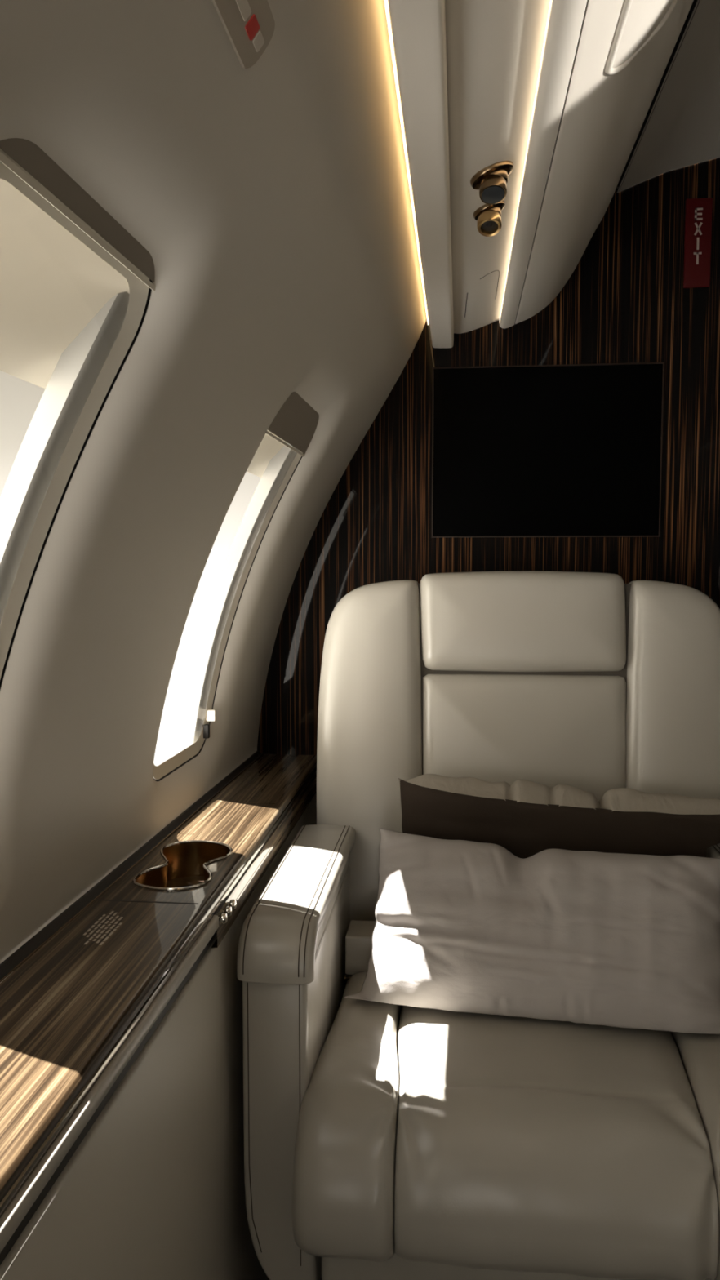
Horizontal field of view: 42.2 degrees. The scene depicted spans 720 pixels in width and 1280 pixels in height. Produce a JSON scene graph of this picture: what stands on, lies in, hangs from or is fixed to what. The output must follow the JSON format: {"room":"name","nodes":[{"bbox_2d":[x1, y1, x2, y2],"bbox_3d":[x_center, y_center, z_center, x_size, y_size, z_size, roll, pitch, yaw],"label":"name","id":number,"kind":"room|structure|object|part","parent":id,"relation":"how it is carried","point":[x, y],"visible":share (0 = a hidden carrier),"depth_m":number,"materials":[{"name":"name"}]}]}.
{"room":"aircraft cabin","nodes":[
{"label":"aircraft cabin","id":0,"kind":"room"},
{"bbox_2d":[0,0,428,981],"bbox_3d":[-0.208,-0.031,0.262,0.360,0.820,2.720,0,5,6],"label":"wall","id":1,"kind":"structure","parent":0,"point":[269,202],"depth_m":0.77,"materials":[{"name":"grey plastic"}]},
{"bbox_2d":[0,148,152,690],"bbox_3d":[-0.236,-0.028,0.641,0.240,0.596,0.414,0,5,6],"label":"window","id":2,"kind":"structure","parent":1,"relation":"in","point":[72,315],"depth_m":0.65,"materials":[{"name":"beige plastic"}]},
{"bbox_2d":[0,137,155,291],"bbox_3d":[-0.156,-0.246,0.545,0.011,0.017,0.260,1,5,7],"label":"window shade","id":3,"kind":"object","parent":2,"relation":"attached to","point":[25,153],"visible":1,"depth_m":0.52,"materials":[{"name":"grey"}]},
{"bbox_2d":[152,430,304,781],"bbox_3d":[-0.154,-0.080,1.299,0.237,0.596,0.414,0,5,6],"label":"window","id":4,"kind":"structure","parent":1,"relation":"in","point":[275,463],"depth_m":1.34,"materials":[{"name":"beige"}]},
{"bbox_2d":[212,0,275,68],"bbox_3d":[-0.064,-0.346,0.506,0.021,0.026,0.100,0,5,6],"label":"placard","id":5,"kind":"object","parent":1,"relation":"attached to","point":[249,25],"visible":1,"depth_m":0.52,"materials":[{"name":"beige plastic"}]},
{"bbox_2d":[266,391,319,456],"bbox_3d":[-0.083,-0.279,1.206,0.032,0.054,0.261,1,5,7],"label":"window shade","id":6,"kind":"object","parent":1,"relation":"attached to","point":[296,421],"visible":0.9,"depth_m":1.20,"materials":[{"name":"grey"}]},
{"bbox_3d":[-0.097,-0.254,1.209,0.003,0.004,0.260,1,5,7],"label":"rail","id":7,"kind":"part","parent":6,"relation":"part of","materials":[{"name":"beige plastic"}]},
{"bbox_2d":[257,157,719,755],"bbox_3d":[0.570,0.027,1.575,1.524,1.700,0.040,0,5,6],"label":"wall","id":8,"kind":"structure","parent":0,"point":[625,300],"depth_m":1.55,"materials":[{"name":"brown wood"}]},
{"bbox_2d":[431,362,664,537],"bbox_3d":[0.309,-0.314,1.554,0.377,0.283,0.004,0,5,6],"label":"wall monitor","id":9,"kind":"object","parent":8,"relation":"attached to","point":[566,450],"visible":1,"depth_m":1.55,"materials":[{"name":"black"}]},
{"bbox_2d":[683,197,712,288],"bbox_3d":[0.544,-0.639,1.502,0.041,0.138,0.007,0,5,6],"label":"exit sign","id":10,"kind":"object","parent":8,"relation":"attached to","point":[698,211],"visible":1,"depth_m":1.50,"materials":[{"name":"red plastic"}]},
{"bbox_2d":[617,0,719,192],"bbox_3d":[0.588,-0.555,0.155,0.633,0.242,2.680,0,5,6],"label":"ceiling","id":11,"kind":"structure","parent":0,"point":[682,129],"depth_m":1.28,"materials":[{"name":"grey plastic"}]},
{"bbox_2d":[384,0,700,348],"bbox_3d":[0.119,-0.520,0.208,0.335,0.276,2.679,0,5,6],"label":"panel","id":12,"kind":"object","parent":11,"relation":"attached to","point":[566,92],"depth_m":0.86,"materials":[{"name":"beige plastic"}]},
{"bbox_3d":[-0.028,-0.423,0.231,0.002,0.002,2.678,0,5,6],"label":"cove light strip","id":13,"kind":"part","parent":12,"relation":"part of","materials":[{"name":"plastic"}]},
{"bbox_2d":[472,200,505,236],"bbox_3d":[0.143,-0.467,1.033,0.035,0.040,0.042,0,5,6],"label":"air nozzle","id":14,"kind":"object","parent":12,"relation":"attached to","point":[488,217],"visible":0.98,"depth_m":1.02,"materials":[{"name":"brown metal"}]},
{"bbox_2d":[470,160,513,204],"bbox_3d":[0.133,-0.461,0.943,0.044,0.039,0.046,0,5,6],"label":"light","id":15,"kind":"object","parent":12,"relation":"attached to","point":[491,180],"visible":1,"depth_m":0.93,"materials":[{"name":"brown metal"}]},
{"bbox_3d":[0.052,-0.416,0.223,0.078,0.021,2.679,0,5,6],"label":"panel","id":16,"kind":"part","parent":12,"relation":"part of","materials":[{"name":"beige plastic"}]},
{"bbox_3d":[0.192,-0.523,0.200,0.155,0.212,2.679,0,5,6],"label":"panel","id":17,"kind":"part","parent":12,"relation":"part of","materials":[{"name":"beige plastic"}]},
{"bbox_3d":[0.425,0.990,0.294,1.530,0.020,2.760,0,5,6],"label":"floor","id":18,"kind":"structure","parent":0,"visible":0},
{"bbox_2d":[0,792,316,1279],"bbox_3d":[-0.257,0.657,0.432,0.104,0.610,2.496,0,5,6],"label":"panel","id":19,"kind":"object","parent":18,"relation":"on","point":[154,1189],"visible":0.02,"depth_m":0.81,"materials":[{"name":"grey plastic"}]},
{"bbox_2d":[0,751,316,1265],"bbox_3d":[-0.277,0.321,0.407,0.175,0.056,2.499,0,5,6],"label":"ledge","id":20,"kind":"object","parent":19,"relation":"on","point":[82,997],"visible":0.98,"depth_m":0.79,"materials":[{"name":"brown wood"}]},
{"bbox_3d":[-0.239,0.350,0.045,0.008,0.014,1.784,0,5,6],"label":"painted trim","id":21,"kind":"part","parent":20,"relation":"part of","materials":[{"name":"grey"}]},
{"bbox_3d":[-0.138,0.279,0.934,0.010,0.011,0.011,0,5,6],"label":"control knob","id":22,"kind":"part","parent":20,"relation":"part of","materials":[{"name":"silver metal"}]},
{"bbox_3d":[-0.136,0.277,0.953,0.010,0.011,0.011,0,5,6],"label":"control knob","id":23,"kind":"part","parent":20,"relation":"part of","materials":[{"name":"silver metal"}]},
{"bbox_3d":[-0.134,0.276,0.972,0.010,0.011,0.011,0,5,6],"label":"control knob","id":24,"kind":"part","parent":20,"relation":"part of","materials":[{"name":"silver metal"}]},
{"bbox_3d":[-0.107,0.263,1.285,0.006,0.034,0.715,0,5,6],"label":"rail","id":25,"kind":"part","parent":20,"relation":"part of","materials":[{"name":"silver metal"}]},
{"bbox_2d":[236,570,719,1279],"bbox_3d":[0.215,0.412,1.175,0.646,0.993,0.617,0,5,6],"label":"leather seat","id":26,"kind":"object","parent":18,"relation":"on","point":[383,1141],"visible":0.68,"depth_m":1.04,"materials":[{"name":"grey leather"}]},
{"bbox_3d":[-0.065,0.502,1.202,0.079,0.405,0.418,0,5,6],"label":"armrest","id":27,"kind":"part","parent":26,"relation":"part of","materials":[{"name":"grey leather"}]},
{"bbox_3d":[0.212,0.726,1.169,0.464,0.260,0.430,0,5,6],"label":"seat","id":28,"kind":"part","parent":26,"relation":"part of","materials":[{"name":"grey leather"}]},
{"bbox_2d":[422,674,626,800],"bbox_3d":[0.241,0.245,1.387,0.297,0.388,0.116,0,5,6],"label":"cushion","id":29,"kind":"object","parent":26,"relation":"on","point":[551,731],"depth_m":1.35,"materials":[{"name":"grey leather"}]},
{"bbox_2d":[344,826,719,1034],"bbox_3d":[0.224,0.353,1.169,0.473,0.182,0.176,1,5,10],"label":"linen pillow","id":30,"kind":"object","parent":26,"relation":"on","point":[593,938],"visible":1,"depth_m":1.12,"materials":[{"name":"grey fabric"}]},
{"bbox_2d":[394,1004,719,1279],"bbox_3d":[0.209,0.531,1.121,0.329,0.156,0.487,0,5,6],"label":"seat cushion","id":31,"kind":"object","parent":26,"relation":"on","point":[522,1144],"depth_m":0.91,"materials":[{"name":"grey leather"}]},
{"bbox_2d":[398,773,719,858],"bbox_3d":[0.282,0.309,1.279,0.489,0.252,0.094,0,5,6],"label":"pillow","id":32,"kind":"object","parent":26,"relation":"on","point":[526,818],"visible":0.3,"depth_m":1.24,"materials":[{"name":"brown fabric"}]}
]}

